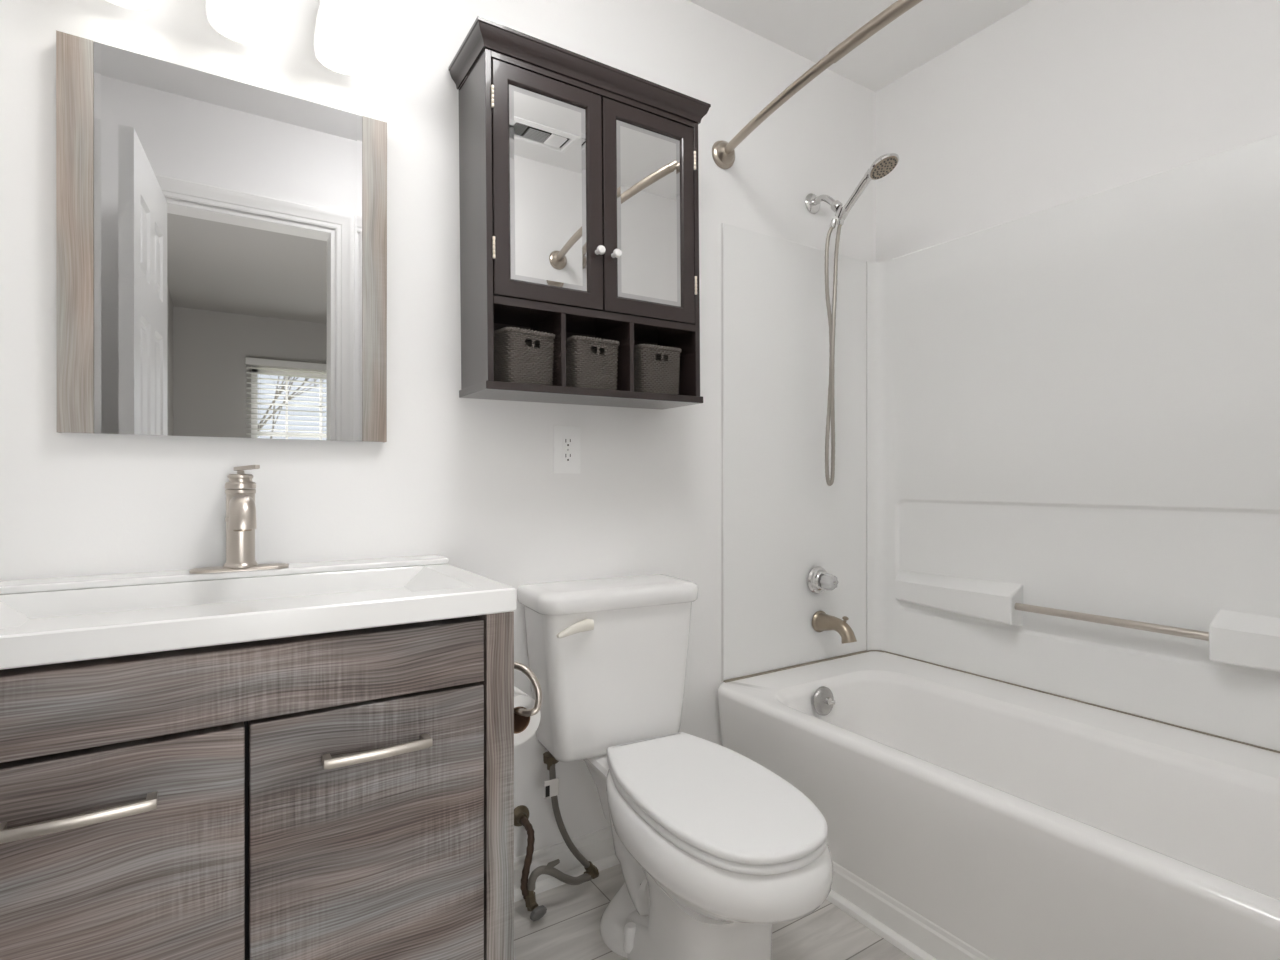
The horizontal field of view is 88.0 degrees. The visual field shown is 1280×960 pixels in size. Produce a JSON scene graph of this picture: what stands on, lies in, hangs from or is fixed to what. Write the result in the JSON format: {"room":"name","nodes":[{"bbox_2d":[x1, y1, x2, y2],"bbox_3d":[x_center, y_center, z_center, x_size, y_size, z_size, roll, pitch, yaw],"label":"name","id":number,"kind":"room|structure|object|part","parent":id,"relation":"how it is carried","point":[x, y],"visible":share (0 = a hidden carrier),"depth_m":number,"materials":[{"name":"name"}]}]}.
{"room":"bathroom","nodes":[
{"label":"bathroom","id":0,"kind":"room"},
{"bbox_2d":[0,0,875,857],"bbox_3d":[-0.203,-0.190,1.820,2.710,2.672,0.120,0,0,-33],"label":"wall","id":1,"kind":"structure","parent":0,"point":[472,483],"depth_m":1.56,"materials":[{"name":"white paint"}]},
{"bbox_2d":[56,30,386,441],"bbox_3d":[-0.806,-0.440,1.337,0.560,0.711,0.025,0,0,-33],"label":"wall mirror","id":2,"kind":"object","parent":1,"relation":"attached to","point":[221,242],"visible":1,"depth_m":1.30,"materials":[{"name":"silver mirror"}]},
{"bbox_2d":[106,0,371,75],"bbox_3d":[-0.780,-1.030,1.292,0.520,0.315,0.141,0,0,-33],"label":"vanity light","id":3,"kind":"object","parent":1,"relation":"attached to","point":[342,43],"visible":1,"depth_m":1.33,"materials":[{"name":"white glass"}]},
{"bbox_3d":[-0.928,-0.944,1.179,0.111,0.142,0.111,0,0,-33],"label":"lamp shade","id":4,"kind":"part","parent":3,"relation":"part of","materials":[{"name":"white glass"}]},
{"bbox_3d":[-0.772,-0.944,1.280,0.111,0.142,0.111,0,0,-33],"label":"lamp shade","id":5,"kind":"part","parent":3,"relation":"part of","materials":[{"name":"white glass"}]},
{"bbox_3d":[-0.617,-0.944,1.380,0.111,0.142,0.111,0,0,-33],"label":"lamp shade","id":6,"kind":"part","parent":3,"relation":"part of","materials":[{"name":"white glass"}]},
{"bbox_2d":[514,826,614,889],"bbox_3d":[-0.133,1.000,1.785,0.806,0.092,0.014,0,0,-33],"label":"baseboard","id":7,"kind":"structure","parent":1,"relation":"attached to","point":[594,846],"depth_m":1.74,"materials":[{"name":"white paint"}]},
{"bbox_2d":[554,425,579,472],"bbox_3d":[-0.192,-0.080,1.751,0.077,0.125,0.008,0,0,-33],"label":"wall outlet","id":8,"kind":"object","parent":1,"relation":"attached to","point":[566,438],"visible":1,"depth_m":1.75,"materials":[{"name":"white plastic"}]},
{"bbox_2d":[562,437,573,447],"bbox_3d":[-0.190,-0.100,1.749,0.033,0.029,0.002,0,0,-33],"label":"receptacle","id":9,"kind":"object","parent":8,"relation":"attached to","point":[567,442],"depth_m":1.75,"materials":[{"name":"white plastic"}]},
{"bbox_2d":[562,451,573,462],"bbox_3d":[-0.190,-0.060,1.749,0.033,0.029,0.002,0,0,-33],"label":"receptacle","id":10,"kind":"object","parent":8,"relation":"attached to","point":[567,456],"depth_m":1.75,"materials":[{"name":"white plastic"}]},
{"bbox_2d":[514,855,619,901],"bbox_3d":[-0.124,1.036,1.772,0.806,0.020,0.016,0,0,-33],"label":"trim","id":11,"kind":"structure","parent":1,"relation":"attached to","point":[549,883],"depth_m":1.72,"materials":[{"name":"white paint"}]},
{"bbox_2d":[448,16,710,409],"bbox_3d":[-0.131,-0.595,1.667,0.632,0.788,0.214,-1,0,-33],"label":"upper cabinet","id":12,"kind":"object","parent":1,"relation":"attached to","point":[579,174],"visible":0.99,"depth_m":1.57,"materials":[{"name":"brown wood"}]},
{"bbox_3d":[-0.379,-0.579,1.525,0.014,0.724,0.186,-1,0,-33],"label":"panel","id":13,"kind":"part","parent":12,"relation":"part of","materials":[{"name":"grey wood"}]},
{"bbox_2d":[494,327,554,384],"bbox_3d":[-0.288,-0.281,1.570,0.140,0.129,0.135,-1,1,-43],"label":"wicker basket","id":14,"kind":"object","parent":12,"relation":"on","point":[516,360],"visible":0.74,"depth_m":1.52,"materials":[{"name":"grey wicker"}]},
{"bbox_3d":[-0.210,-0.667,1.532,0.274,0.515,0.016,-1,0,-33],"label":"door","id":15,"kind":"part","parent":12,"relation":"part of","materials":[{"name":"grey wood"}]},
{"bbox_2d":[514,91,582,285],"bbox_3d":[-0.210,-0.667,1.533,0.170,0.411,0.003,-1,0,-33],"label":"mirror glass","id":16,"kind":"object","parent":12,"relation":"attached to","point":[548,128],"depth_m":1.53,"materials":[{"name":"white"}]},
{"bbox_3d":[-0.187,-0.581,1.754,0.556,0.724,0.007,-1,0,-33],"label":"panel","id":17,"kind":"part","parent":12,"relation":"part of","materials":[{"name":"black wood"}]},
{"bbox_3d":[-0.135,-0.966,1.668,0.632,0.046,0.209,-1,0,-33],"label":"crown","id":18,"kind":"part","parent":12,"relation":"part of","materials":[{"name":"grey wood"}]},
{"bbox_3d":[-0.139,-0.936,1.674,0.556,0.014,0.178,-1,0,-33],"label":"rail","id":19,"kind":"part","parent":12,"relation":"part of","materials":[{"name":"grey wood"}]},
{"bbox_2d":[566,335,619,389],"bbox_3d":[-0.138,-0.283,1.667,0.140,0.129,0.135,-1,0,-36],"label":"wicker basket","id":20,"kind":"object","parent":12,"relation":"on","point":[596,368],"visible":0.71,"depth_m":1.61,"materials":[{"name":"grey wicker"}]},
{"bbox_2d":[493,295,695,342],"bbox_3d":[-0.135,-0.399,1.677,0.556,0.017,0.178,-1,0,-33],"label":"shelf","id":21,"kind":"object","parent":12,"relation":"attached to","point":[532,312],"depth_m":1.64,"materials":[{"name":"brown wood"}]},
{"bbox_3d":[-0.096,-0.546,1.579,0.022,0.022,0.027,-1,0,-33],"label":"knob","id":22,"kind":"part","parent":12,"relation":"part of","materials":[{"name":"white ceramic"}]},
{"bbox_3d":[-0.058,-0.547,1.604,0.022,0.022,0.027,-1,0,-33],"label":"knob","id":23,"kind":"part","parent":12,"relation":"part of","materials":[{"name":"white ceramic"}]},
{"bbox_3d":[0.024,-0.669,1.682,0.274,0.515,0.016,-1,0,-33],"label":"door","id":24,"kind":"part","parent":12,"relation":"part of","materials":[{"name":"grey wood"}]},
{"bbox_2d":[620,126,676,301],"bbox_3d":[0.023,-0.669,1.683,0.170,0.411,0.003,-1,0,-33],"label":"mirror glass","id":25,"kind":"object","parent":12,"relation":"attached to","point":[648,156],"depth_m":1.68,"materials":[{"name":"white"}]},
{"bbox_2d":[634,344,680,394],"bbox_3d":[0.023,-0.285,1.771,0.140,0.129,0.135,-1,0,-35],"label":"wicker basket","id":26,"kind":"object","parent":12,"relation":"on","point":[653,373],"visible":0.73,"depth_m":1.71,"materials":[{"name":"grey wicker"}]},
{"bbox_3d":[0.101,-0.584,1.834,0.014,0.724,0.186,-1,0,-33],"label":"panel","id":27,"kind":"part","parent":12,"relation":"part of","materials":[{"name":"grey wood"}]},
{"bbox_2d":[712,0,922,168],"bbox_3d":[0.637,-1.001,1.386,0.154,0.086,1.527,0,0,-33],"label":"shower curtain rod","id":28,"kind":"object","parent":1,"relation":"attached to","point":[723,152],"visible":1,"depth_m":1.62,"materials":[{"name":"silver metal"}]},
{"bbox_2d":[805,153,898,485],"bbox_3d":[0.677,-0.482,2.120,0.098,1.003,0.329,0,0,-33],"label":"handheld shower","id":29,"kind":"object","parent":1,"relation":"attached to","point":[883,165],"visible":1,"depth_m":2.17,"materials":[{"name":"silver metal"}]},
{"bbox_3d":[0.618,-0.920,2.207,0.021,0.070,0.111,0,0,-33],"label":"shower arm","id":30,"kind":"part","parent":29,"relation":"part of","materials":[{"name":"silver metal"}]},
{"bbox_2d":[514,864,913,959],"bbox_3d":[0.273,1.096,1.080,2.710,0.100,1.640,0,0,-33],"label":"floor","id":31,"kind":"structure","parent":0,"point":[569,929],"depth_m":1.53,"materials":[{"name":"grey wood"}]},
{"bbox_2d":[0,611,513,959],"bbox_3d":[-0.679,0.639,1.135,0.804,0.814,0.509,0,0,-33],"label":"vanity cabinet","id":32,"kind":"object","parent":31,"relation":"on","point":[347,794],"visible":0.86,"depth_m":0.97,"materials":[{"name":"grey wood"}]},
{"bbox_3d":[-0.708,0.424,0.835,0.161,0.014,0.035,0,0,-33],"label":"handle","id":33,"kind":"part","parent":32,"relation":"part of","materials":[{"name":"grey metal"}]},
{"bbox_3d":[-0.722,0.641,0.875,0.342,0.574,0.048,0,0,-33],"label":"door","id":34,"kind":"part","parent":32,"relation":"part of","materials":[{"name":"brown wood"}]},
{"bbox_3d":[-0.573,0.293,0.971,0.696,0.106,0.048,0,0,-33],"label":"drawer","id":35,"kind":"part","parent":32,"relation":"part of","materials":[{"name":"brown wood"}]},
{"bbox_2d":[0,555,516,669],"bbox_3d":[-0.687,0.240,1.147,0.808,0.129,0.483,0,0,-33],"label":"vanity sink","id":36,"kind":"object","parent":32,"relation":"in","point":[44,621],"visible":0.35,"depth_m":1.11,"materials":[{"name":"white ceramic"}]},
{"bbox_2d":[189,465,288,573],"bbox_3d":[-0.756,0.073,1.258,0.167,0.204,0.152,0,0,-33],"label":"bathroom faucet","id":37,"kind":"object","parent":36,"relation":"on","point":[240,519],"visible":1,"depth_m":1.27,"materials":[{"name":"silver metal"}]},
{"bbox_3d":[-0.781,0.172,1.298,0.167,0.006,0.051,0,0,-33],"label":"plate","id":38,"kind":"part","parent":37,"relation":"part of","materials":[{"name":"silver metal"}]},
{"bbox_3d":[-0.760,-0.021,1.281,0.071,0.017,0.018,0,0,33],"label":"lever handle","id":39,"kind":"part","parent":37,"relation":"part of","materials":[{"name":"silver metal"}]},
{"bbox_3d":[-0.426,0.640,1.065,0.348,0.576,0.048,0,0,-33],"label":"door","id":40,"kind":"part","parent":32,"relation":"part of","materials":[{"name":"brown wood"}]},
{"bbox_3d":[-0.405,0.420,1.030,0.158,0.014,0.035,0,0,-33],"label":"handle","id":41,"kind":"part","parent":32,"relation":"part of","materials":[{"name":"grey metal"}]},
{"bbox_3d":[-0.256,0.639,1.175,0.050,0.814,0.048,0,0,-33],"label":"post","id":42,"kind":"part","parent":32,"relation":"part of","materials":[{"name":"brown wood"}]},
{"bbox_2d":[514,662,541,715],"bbox_3d":[-0.263,0.401,1.318,0.091,0.114,0.140,0,0,-33],"label":"toilet paper holder","id":43,"kind":"object","parent":32,"relation":"attached to","point":[528,672],"visible":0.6,"depth_m":1.28,"materials":[{"name":"silver metal"}]},
{"bbox_2d":[514,686,540,744],"bbox_3d":[-0.265,0.468,1.334,0.096,0.096,0.100,0,0,-33],"label":"toilet paper roll","id":44,"kind":"object","parent":43,"relation":"hanging from","point":[525,727],"visible":0.34,"depth_m":1.30,"materials":[{"name":"white paper"}]},
{"bbox_2d":[514,805,546,920],"bbox_3d":[-0.272,0.929,1.614,0.053,0.207,0.158,0,0,-26],"label":"shutoff valve","id":45,"kind":"object","parent":31,"relation":"on","point":[521,813],"visible":0.98,"depth_m":1.58,"materials":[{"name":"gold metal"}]},
{"bbox_3d":[-0.238,1.016,1.555,0.044,0.032,0.022,0,0,-33],"label":"valve handle","id":46,"kind":"part","parent":45,"relation":"part of","materials":[{"name":"grey metal"}]},
{"bbox_2d":[517,574,832,959],"bbox_3d":[0.059,0.654,1.444,0.440,0.783,0.789,0,0,-28],"label":"toilet","id":47,"kind":"object","parent":31,"relation":"on","point":[714,849],"visible":1,"depth_m":1.44,"materials":[{"name":"white ceramic"}]},
{"bbox_2d":[528,751,598,890],"bbox_3d":[-0.188,0.846,1.638,0.205,0.347,0.061,0,0,-33],"label":"supply hose","id":48,"kind":"object","parent":47,"relation":"attached to","point":[551,787],"visible":0.99,"depth_m":1.62,"materials":[{"name":"grey"}]},
{"bbox_2d":[545,785,549,796],"bbox_3d":[-0.223,0.750,1.597,0.011,0.026,0.001,0,0,-33],"label":"print","id":49,"kind":"object","parent":48,"relation":"attached to","point":[547,787],"depth_m":1.60,"materials":[{"name":"black"}]},
{"bbox_3d":[-0.149,0.342,1.536,0.091,0.038,0.030,0,0,-28],"label":"flush lever","id":50,"kind":"part","parent":47,"relation":"part of","materials":[{"name":"white plastic"}]},
{"bbox_3d":[-0.076,0.287,1.696,0.435,0.048,0.218,0,0,-28],"label":"tank lid","id":51,"kind":"part","parent":47,"relation":"part of","materials":[{"name":"white ceramic"}]},
{"bbox_3d":[-0.077,0.492,1.697,0.406,0.360,0.188,0,0,-28],"label":"tank","id":52,"kind":"part","parent":47,"relation":"part of","materials":[{"name":"white ceramic"}]},
{"bbox_3d":[0.142,0.656,1.372,0.316,0.014,0.552,0,0,-28],"label":"seat","id":53,"kind":"part","parent":47,"relation":"part of","materials":[{"name":"white plastic"}]},
{"bbox_3d":[0.142,0.637,1.372,0.318,0.017,0.554,0,0,-28],"label":"seat lid","id":54,"kind":"part","parent":47,"relation":"part of","materials":[{"name":"white plastic"}]},
{"bbox_3d":[0.140,0.758,1.376,0.360,0.186,0.593,0,0,-28],"label":"bowl","id":55,"kind":"part","parent":47,"relation":"part of","materials":[{"name":"white ceramic"}]},
{"bbox_2d":[717,651,1279,959],"bbox_3d":[0.947,0.833,1.588,0.779,0.426,1.508,0,0,-33],"label":"bathtub","id":56,"kind":"object","parent":31,"relation":"on","point":[1021,823],"visible":0.94,"depth_m":1.48,"materials":[{"name":"white ceramic"}]},
{"bbox_3d":[0.559,0.670,2.005,0.086,0.085,0.025,0,0,-33],"label":"overflow plate","id":57,"kind":"part","parent":56,"relation":"part of","materials":[{"name":"silver metal"}]},
{"bbox_3d":[0.572,0.665,1.997,0.030,0.021,0.027,0,0,-33],"label":"trip lever","id":58,"kind":"part","parent":56,"relation":"part of","materials":[{"name":"silver metal"}]},
{"bbox_2d":[826,861,992,959],"bbox_3d":[0.661,1.000,1.393,0.013,0.092,1.498,0,0,-33],"label":"baseboard","id":59,"kind":"structure","parent":56,"relation":"attached to","point":[920,931],"depth_m":1.49,"materials":[{"name":"white paint"}]},
{"bbox_2d":[688,0,1032,91],"bbox_3d":[0.241,-1.476,1.131,2.470,0.100,1.520,0,0,-33],"label":"ceiling","id":60,"kind":"structure","parent":0,"point":[810,29],"depth_m":2.08,"materials":[{"name":"white paint"}]},
{"bbox_2d":[876,0,1279,261],"bbox_3d":[1.362,-0.190,1.782,0.120,2.672,1.640,0,0,-33],"label":"wall","id":61,"kind":"structure","parent":0,"point":[1051,103],"depth_m":1.90,"materials":[{"name":"white paint"}]},
{"bbox_2d":[722,133,1279,752],"bbox_3d":[0.971,-0.085,1.601,0.733,1.409,1.519,0,0,-33],"label":"tub surround","id":62,"kind":"object","parent":61,"relation":"attached to","point":[1074,405],"visible":0.99,"depth_m":1.96,"materials":[{"name":"white plastic"}]},
{"bbox_3d":[0.536,-0.087,2.221,0.669,1.406,0.006,0,0,-33],"label":"panel","id":63,"kind":"part","parent":62,"relation":"part of","materials":[{"name":"white plastic"}]},
{"bbox_2d":[807,566,837,593],"bbox_3d":[0.622,0.339,2.217,0.094,0.094,0.081,0,0,-33],"label":"tub valve","id":64,"kind":"object","parent":62,"relation":"attached to","point":[818,579],"visible":1,"depth_m":2.21,"materials":[{"name":"silver metal"}]},
{"bbox_3d":[0.609,0.339,2.237,0.094,0.094,0.034,0,0,-33],"label":"valve plate","id":65,"kind":"part","parent":64,"relation":"part of","materials":[{"name":"silver metal"}]},
{"bbox_3d":[0.630,0.339,2.205,0.057,0.057,0.044,0,0,-33],"label":"crystal knob","id":66,"kind":"part","parent":64,"relation":"part of","materials":[{"name":"white plastic"}]},
{"bbox_2d":[812,611,856,643],"bbox_3d":[0.651,0.489,2.194,0.073,0.090,0.151,0,0,-33],"label":"tub spout","id":67,"kind":"object","parent":62,"relation":"attached to","point":[821,621],"visible":1,"depth_m":2.18,"materials":[{"name":"silver metal"}]},
{"bbox_3d":[0.671,0.458,2.164,0.020,0.025,0.020,0,0,-33],"label":"diverter pull","id":68,"kind":"part","parent":67,"relation":"part of","materials":[{"name":"silver metal"}]},
{"bbox_3d":[1.292,-0.087,1.768,0.013,1.406,1.428,0,0,-33],"label":"panel","id":69,"kind":"part","parent":62,"relation":"part of","materials":[{"name":"white plastic"}]},
{"bbox_2d":[1014,603,1208,640],"bbox_3d":[1.242,0.375,1.776,0.021,0.021,0.459,0,0,-33],"label":"grab bar","id":70,"kind":"object","parent":62,"relation":"attached to","point":[1189,633],"visible":0.88,"depth_m":1.74,"materials":[{"name":"silver metal"}]}
]}

